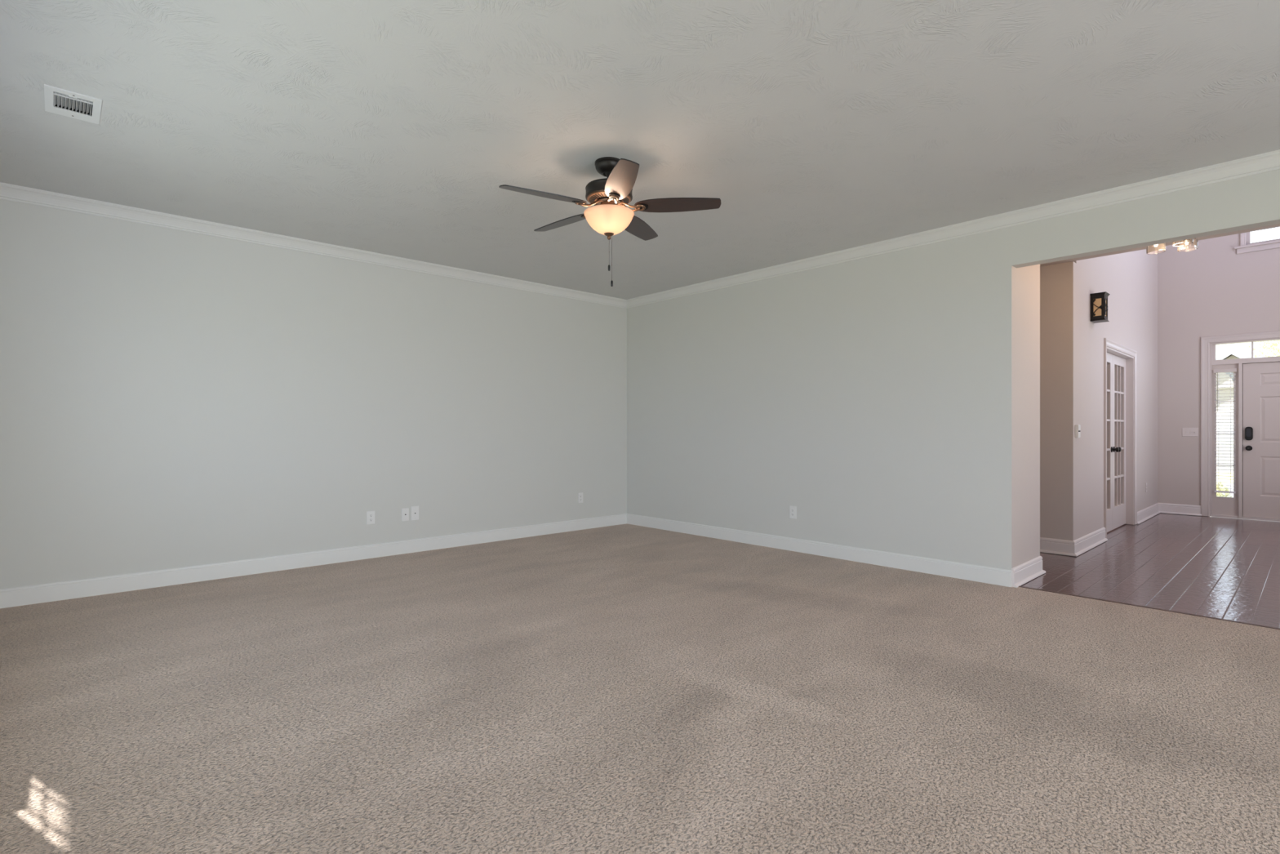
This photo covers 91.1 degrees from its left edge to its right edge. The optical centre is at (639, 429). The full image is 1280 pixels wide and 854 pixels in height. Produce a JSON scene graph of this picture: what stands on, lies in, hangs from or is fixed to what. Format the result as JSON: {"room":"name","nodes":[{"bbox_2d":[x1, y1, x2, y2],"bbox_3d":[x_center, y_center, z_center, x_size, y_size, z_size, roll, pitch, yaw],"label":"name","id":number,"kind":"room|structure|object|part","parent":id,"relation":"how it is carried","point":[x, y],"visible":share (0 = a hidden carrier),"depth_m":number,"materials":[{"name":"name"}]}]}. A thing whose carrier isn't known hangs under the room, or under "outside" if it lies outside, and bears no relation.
{"room":"empty living room","nodes":[
{"label":"empty living room","id":0,"kind":"room"},
{"bbox_2d":[0,199,626,589],"bbox_3d":[-2.035,-0.214,6.076,6.335,2.725,0.150,0,0,-43],"label":"wall","id":1,"kind":"structure","parent":0,"point":[170,398],"depth_m":5.06,"materials":[{"name":"white paint"}]},
{"bbox_2d":[0,513,626,608],"bbox_3d":[-2.175,1.088,5.833,5.500,0.122,0.015,0,0,-43],"label":"baseboard","id":2,"kind":"structure","parent":1,"relation":"attached to","point":[64,590],"depth_m":5.05,"materials":[{"name":"white wood"}]},
{"bbox_2d":[0,182,626,308],"bbox_3d":[-2.157,-1.531,5.813,5.500,0.090,0.070,0,0,-43],"label":"crown molding","id":3,"kind":"structure","parent":1,"relation":"attached to","point":[9,192],"depth_m":5.03,"materials":[{"name":"white paint"}]},
{"bbox_2d":[366,511,374,524],"bbox_3d":[-2.409,0.787,5.622,0.072,0.117,0.009,0,0,-43],"label":"wall outlet","id":4,"kind":"object","parent":1,"relation":"attached to","point":[370,514],"visible":1,"depth_m":5.62,"materials":[{"name":"white plastic"}]},
{"bbox_2d":[401,507,408,520],"bbox_3d":[-2.177,0.788,5.831,0.067,0.117,0.016,0,0,-43],"label":"cable plate","id":5,"kind":"object","parent":1,"relation":"attached to","point":[405,512],"visible":1,"depth_m":5.83,"materials":[{"name":"white plastic"}]},
{"bbox_2d":[411,506,418,519],"bbox_3d":[-2.112,0.783,5.896,0.074,0.130,0.009,0,0,-43],"label":"data plate","id":6,"kind":"object","parent":1,"relation":"attached to","point":[415,509],"visible":1,"depth_m":5.89,"materials":[{"name":"white plastic"}]},
{"bbox_2d":[577,492,582,502],"bbox_3d":[-0.683,0.783,7.217,0.072,0.117,0.009,0,0,-43],"label":"wall outlet","id":7,"kind":"object","parent":1,"relation":"attached to","point":[580,495],"visible":1,"depth_m":7.21,"materials":[{"name":"white plastic"}]},
{"bbox_2d":[0,512,1279,853],"bbox_3d":[3.114,1.174,4.603,11.600,0.050,9.000,0,0,-43],"label":"floor","id":8,"kind":"structure","parent":0,"point":[626,688],"depth_m":2.62,"materials":[{"name":"beige carpet"}]},
{"bbox_2d":[1018,586,1279,629],"bbox_3d":[3.692,1.172,3.613,0.025,0.053,2.760,0,0,-43],"label":"trim","id":9,"kind":"structure","parent":8,"relation":"on","point":[1019,586],"depth_m":4.02,"materials":[{"name":"brown wood"}]},
{"bbox_2d":[0,0,1279,299],"bbox_3d":[0.840,-1.636,2.503,5.710,0.120,9.300,0,0,-43],"label":"ceiling","id":10,"kind":"structure","parent":0,"point":[391,127],"depth_m":3.08,"materials":[{"name":"white paint"}]},
{"bbox_2d":[44,84,102,124],"bbox_3d":[-2.749,-1.623,3.046,0.202,0.110,0.314,0,0,-43],"label":"ceiling vent","id":11,"kind":"object","parent":10,"relation":"in","point":[85,100],"visible":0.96,"depth_m":3.05,"materials":[{"name":"white metal"}]},
{"bbox_2d":[498,156,720,286],"bbox_3d":[-0.220,-1.215,3.728,1.256,0.722,1.233,0,0,-43],"label":"ceiling fan","id":12,"kind":"object","parent":10,"relation":"hanging from","point":[609,216],"visible":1,"depth_m":3.63,"materials":[{"name":"black wood"}]},
{"bbox_3d":[-0.532,-1.313,3.508,0.507,0.006,0.143,0,12,-30],"label":"blade","id":13,"kind":"part","parent":12,"relation":"part of","materials":[{"name":"brown wood"}]},
{"bbox_3d":[-0.483,-1.313,3.980,0.507,0.006,0.143,0,12,42],"label":"blade","id":14,"kind":"part","parent":12,"relation":"part of","materials":[{"name":"brown wood"}]},
{"bbox_3d":[-0.298,-1.321,3.642,0.168,0.053,0.061,0,12,-30],"label":"blade arm","id":15,"kind":"part","parent":12,"relation":"part of","materials":[{"name":"brown metal"}]},
{"bbox_3d":[-0.183,-1.217,3.710,0.298,0.126,0.298,0,0,-43],"label":"lamp shade","id":16,"kind":"part","parent":12,"relation":"part of","materials":[{"name":"beige glass"}]},
{"bbox_3d":[-0.168,-1.026,3.745,0.004,0.270,0.004,0,0,-20],"label":"pull chain","id":17,"kind":"part","parent":12,"relation":"part of","materials":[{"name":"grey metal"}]},
{"bbox_3d":[-0.154,-1.321,3.579,0.061,0.053,0.168,12,-3,-12],"label":"blade arm","id":18,"kind":"part","parent":12,"relation":"part of","materials":[{"name":"brown metal"}]},
{"bbox_3d":[-0.142,-1.306,3.509,0.068,0.008,0.054,12,-3,-12],"label":"arm plate","id":19,"kind":"part","parent":12,"relation":"part of","materials":[{"name":"black metal"}]},
{"bbox_3d":[-0.099,-1.313,3.315,0.143,0.006,0.507,12,-3,-12],"label":"blade","id":20,"kind":"part","parent":12,"relation":"part of","materials":[{"name":"brown wood"}]},
{"bbox_3d":[-0.050,-1.321,3.698,0.168,0.053,0.061,0,-12,6],"label":"blade arm","id":21,"kind":"part","parent":12,"relation":"part of","materials":[{"name":"brown metal"}]},
{"bbox_3d":[-0.019,-1.313,4.079,0.143,0.006,0.507,-13,-5,23],"label":"blade","id":22,"kind":"part","parent":12,"relation":"part of","materials":[{"name":"brown wood"}]},
{"bbox_3d":[0.021,-1.306,3.687,0.054,0.008,0.068,0,-12,6],"label":"arm plate","id":23,"kind":"part","parent":12,"relation":"part of","materials":[{"name":"black metal"}]},
{"bbox_3d":[0.218,-1.313,3.668,0.507,0.006,0.143,0,-12,6],"label":"blade","id":24,"kind":"part","parent":12,"relation":"part of","materials":[{"name":"brown wood"}]},
{"bbox_2d":[626,168,1279,569],"bbox_3d":[2.161,-0.214,5.697,0.685,2.725,6.100,0,0,-43],"label":"wall","id":25,"kind":"structure","parent":0,"point":[891,399],"depth_m":5.32,"materials":[{"name":"white paint"}]},
{"bbox_2d":[789,506,796,518],"bbox_3d":[1.450,0.783,5.955,0.009,0.117,0.072,0,0,-43],"label":"wall outlet","id":26,"kind":"object","parent":25,"relation":"attached to","point":[793,509],"visible":1,"depth_m":5.95,"materials":[{"name":"white plastic"}]},
{"bbox_2d":[626,513,1045,587],"bbox_3d":[1.548,1.081,6.374,0.734,0.135,4.274,0,0,-43],"label":"baseboard","id":27,"kind":"structure","parent":25,"relation":"attached to","point":[998,576],"depth_m":5.41,"materials":[{"name":"white wood"}]},
{"bbox_2d":[626,149,1279,308],"bbox_3d":[2.868,-1.531,4.376,0.070,0.090,9.000,0,0,-43],"label":"crown molding","id":28,"kind":"structure","parent":25,"relation":"attached to","point":[1269,161],"depth_m":4.56,"materials":[{"name":"white paint"}]},
{"bbox_2d":[1040,261,1075,540],"bbox_3d":[3.576,-0.195,6.228,0.110,2.688,1.240,0,0,-43],"label":"wall","id":29,"kind":"structure","parent":0,"point":[1057,281],"depth_m":5.82,"materials":[{"name":"beige paint"}]},
{"bbox_2d":[1040,527,1107,556],"bbox_3d":[3.976,1.081,6.575,1.237,0.135,1.274,0,0,-43],"label":"baseboard","id":30,"kind":"structure","parent":29,"relation":"attached to","point":[1075,548],"depth_m":5.87,"materials":[{"name":"white wood"}]},
{"bbox_2d":[1073,248,1157,539],"bbox_3d":[5.576,-1.051,7.314,4.303,6.400,0.120,0,0,-43],"label":"wall","id":31,"kind":"structure","parent":0,"point":[1130,278],"depth_m":6.76,"materials":[{"name":"beige paint"}]},
{"bbox_2d":[1075,424,1080,437],"bbox_3d":[4.044,0.014,5.799,0.080,0.120,0.026,0,0,-43],"label":"light switch","id":32,"kind":"object","parent":31,"relation":"attached to","point":[1077,427],"visible":1,"depth_m":5.77,"materials":[{"name":"white plastic"}]},
{"bbox_2d":[1089,291,1110,323],"bbox_3d":[4.521,-1.199,6.171,0.177,0.268,0.128,0,0,-43],"label":"wall lantern","id":33,"kind":"object","parent":31,"relation":"attached to","point":[1099,301],"visible":1,"depth_m":6.13,"materials":[{"name":"black metal"}]},
{"bbox_3d":[4.516,-1.196,6.176,0.131,0.170,0.096,0,0,-43],"label":"amber panel","id":34,"kind":"part","parent":33,"relation":"part of","materials":[{"name":"orange glass"}]},
{"bbox_2d":[1103,337,1137,537],"bbox_3d":[5.406,0.096,7.143,1.635,2.105,0.140,0,0,-43],"label":"door","id":35,"kind":"structure","parent":31,"relation":"in","point":[1120,362],"depth_m":7.46,"materials":[{"name":"white wood"}]},
{"bbox_2d":[1106,389,1110,479],"bbox_3d":[5.110,0.068,6.928,0.514,1.648,0.029,0,0,-43],"label":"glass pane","id":36,"kind":"object","parent":35,"relation":"attached to","point":[1108,390],"depth_m":7.10,"materials":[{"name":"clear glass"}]},
{"bbox_3d":[5.372,0.224,7.098,0.064,0.064,0.070,0,0,-43],"label":"knob","id":37,"kind":"part","parent":35,"relation":"part of","materials":[{"name":"black metal"}]},
{"bbox_2d":[1114,364,1123,506],"bbox_3d":[5.644,0.068,7.421,0.514,1.648,0.029,0,0,-43],"label":"glass pane","id":38,"kind":"object","parent":35,"relation":"attached to","point":[1118,369],"depth_m":7.47,"materials":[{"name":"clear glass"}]},
{"bbox_2d":[1137,502,1201,524],"bbox_3d":[6.775,1.081,8.027,1.575,0.135,0.460,0,0,-43],"label":"baseboard","id":39,"kind":"structure","parent":31,"relation":"attached to","point":[1146,513],"depth_m":8.48,"materials":[{"name":"white wood"}]},
{"bbox_2d":[1040,223,1279,266],"bbox_3d":[3.893,-1.589,4.642,1.577,0.100,4.000,0,0,-43],"label":"ceiling","id":40,"kind":"structure","parent":0,"point":[1277,224],"depth_m":5.29,"materials":[{"name":"beige paint"}]},
{"bbox_2d":[1146,237,1197,254],"bbox_3d":[3.873,-1.428,4.596,0.338,0.222,0.291,0,0,-43],"label":"hall ceiling light","id":41,"kind":"object","parent":40,"relation":"attached to","point":[1191,244],"visible":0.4,"depth_m":4.62,"materials":[{"name":"white glass"}]},
{"bbox_3d":[3.884,-1.374,4.727,0.113,0.077,0.113,0,0,-43],"label":"lamp shade","id":42,"kind":"part","parent":41,"relation":"part of","materials":[{"name":"clear glass"}]},
{"bbox_3d":[3.851,-1.356,4.454,0.113,0.077,0.113,0,0,-43],"label":"lamp shade","id":43,"kind":"part","parent":41,"relation":"part of","materials":[{"name":"clear glass"}]},
{"bbox_3d":[4.016,-1.358,4.606,0.113,0.077,0.113,0,0,-43],"label":"lamp shade","id":44,"kind":"part","parent":41,"relation":"part of","materials":[{"name":"clear glass"}]},
{"bbox_2d":[1157,232,1279,516],"bbox_3d":[6.954,-1.051,9.104,0.150,6.400,6.600,0,0,-43],"label":"wall","id":45,"kind":"structure","parent":0,"point":[1211,289],"depth_m":8.46,"materials":[{"name":"beige paint"}]},
{"bbox_2d":[1182,427,1198,436],"bbox_3d":[7.424,0.032,8.472,0.017,0.116,0.164,0,0,-43],"label":"light switch","id":46,"kind":"object","parent":45,"relation":"attached to","point":[1186,432],"visible":1,"depth_m":8.47,"materials":[{"name":"white plastic"}]},
{"bbox_2d":[1212,363,1238,515],"bbox_3d":[7.708,0.134,8.270,0.044,1.986,0.260,0,0,-43],"label":"window","id":47,"kind":"structure","parent":45,"relation":"in","point":[1221,505],"depth_m":8.24,"materials":[{"name":"white wood"}]},
{"bbox_2d":[1213,368,1236,497],"bbox_3d":[7.667,0.015,8.231,0.047,1.622,0.224,0,0,-43],"label":"window blind","id":48,"kind":"object","parent":47,"relation":"attached to","point":[1233,370],"visible":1,"depth_m":8.23,"materials":[{"name":"white plastic"}]},
{"bbox_3d":[7.615,0.034,8.268,0.002,1.560,0.002,0,0,-43],"label":"ladder cord","id":49,"kind":"part","parent":48,"relation":"part of","materials":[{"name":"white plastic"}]},
{"bbox_3d":[7.670,0.815,8.234,0.032,0.022,0.200,0,0,-43],"label":"rail","id":50,"kind":"part","parent":48,"relation":"part of","materials":[{"name":"white plastic"}]},
{"bbox_3d":[7.694,0.034,8.182,0.002,1.560,0.002,0,0,-43],"label":"ladder cord","id":51,"kind":"part","parent":48,"relation":"part of","materials":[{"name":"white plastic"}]},
{"bbox_2d":[1200,330,1279,515],"bbox_3d":[8.082,-0.044,7.757,0.020,2.385,1.730,0,0,-43],"label":"trim","id":52,"kind":"structure","parent":45,"relation":"attached to","point":[1205,341],"depth_m":8.35,"materials":[{"name":"white wood"}]},
{"bbox_2d":[1209,337,1279,521],"bbox_3d":[8.143,0.000,7.813,0.135,2.303,1.560,0,0,-43],"label":"door frame","id":53,"kind":"structure","parent":45,"relation":"attached to","point":[1213,361],"depth_m":8.13,"materials":[{"name":"white wood"}]},
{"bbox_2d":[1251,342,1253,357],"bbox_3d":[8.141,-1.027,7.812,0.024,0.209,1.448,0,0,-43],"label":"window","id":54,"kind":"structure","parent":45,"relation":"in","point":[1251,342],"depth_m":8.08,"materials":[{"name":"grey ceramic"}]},
{"bbox_2d":[1234,231,1279,253],"bbox_3d":[8.100,-3.067,7.780,0.127,1.578,1.060,0,0,-43],"label":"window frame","id":55,"kind":"structure","parent":45,"relation":"in","point":[1274,243],"depth_m":8.02,"materials":[{"name":"white wood"}]},
{"bbox_3d":[8.079,-3.111,7.761,0.020,1.490,0.960,0,0,-43],"label":"casing","id":56,"kind":"part","parent":55,"relation":"part of","materials":[{"name":"white wood"}]},
{"bbox_3d":[8.085,-2.354,7.766,0.085,0.024,1.060,0,0,-43],"label":"sill","id":57,"kind":"part","parent":55,"relation":"part of","materials":[{"name":"white wood"}]},
{"bbox_3d":[8.130,-3.084,7.809,0.044,1.435,0.850,0,0,-43],"label":"frame","id":58,"kind":"part","parent":55,"relation":"part of","materials":[{"name":"white wood"}]},
{"bbox_2d":[1242,361,1279,519],"bbox_3d":[8.108,0.133,7.792,0.113,1.975,0.916,0,0,-43],"label":"door","id":59,"kind":"structure","parent":45,"relation":"in","point":[1261,380],"depth_m":8.01,"materials":[{"name":"white wood"}]},
{"bbox_3d":[7.823,0.237,8.070,0.066,0.066,0.066,0,0,-43],"label":"knob","id":60,"kind":"part","parent":59,"relation":"part of","materials":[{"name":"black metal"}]},
{"bbox_2d":[1217,483,1233,497],"bbox_3d":[15.719,1.541,15.568,5.000,0.015,70.000,0,0,-43],"label":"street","id":61,"kind":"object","parent":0,"point":[1228,485],"depth_m":16.59,"materials":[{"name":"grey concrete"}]},
{"label":"outside","id":62,"kind":"structure","parent":0,"visible":0},
{"bbox_2d":[1216,471,1233,483],"bbox_3d":[27.564,1.599,26.511,53.750,0.100,70.000,0,0,-43],"label":"lawn","id":63,"kind":"structure","parent":62,"point":[1224,477],"depth_m":20.51,"materials":[{"name":"white"}]},
{"bbox_2d":[1216,480,1231,497],"bbox_3d":[12.555,1.288,13.980,0.907,0.498,0.924,0,0,-43],"label":"shrub","id":64,"kind":"object","parent":63,"relation":"on","point":[1218,494],"visible":0.11,"depth_m":13.67,"materials":[{"name":"green plant"}]},
{"bbox_2d":[1216,346,1251,472],"bbox_3d":[22.502,-0.901,28.328,9.320,4.900,13.260,0,0,-43],"label":"house","id":65,"kind":"structure","parent":63,"relation":"on","point":[1230,353],"depth_m":22.98,"materials":[{"name":"grey"}]},
{"bbox_3d":[21.194,-1.926,23.281,0.110,0.850,1.500,0,0,-43],"label":"arched trim","id":66,"kind":"part","parent":65,"relation":"part of","materials":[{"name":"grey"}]},
{"bbox_3d":[21.143,-1.871,23.233,0.070,0.700,1.240,0,0,-43],"label":"arched panel","id":67,"kind":"part","parent":65,"relation":"part of","materials":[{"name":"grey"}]},
{"bbox_3d":[22.182,0.574,22.219,0.080,1.950,2.600,0,0,-43],"label":"garage door","id":68,"kind":"part","parent":65,"relation":"part of","materials":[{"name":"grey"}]},
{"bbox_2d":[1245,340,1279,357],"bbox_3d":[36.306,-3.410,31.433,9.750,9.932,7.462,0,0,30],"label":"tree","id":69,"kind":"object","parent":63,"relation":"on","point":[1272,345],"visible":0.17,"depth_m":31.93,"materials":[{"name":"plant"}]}
]}

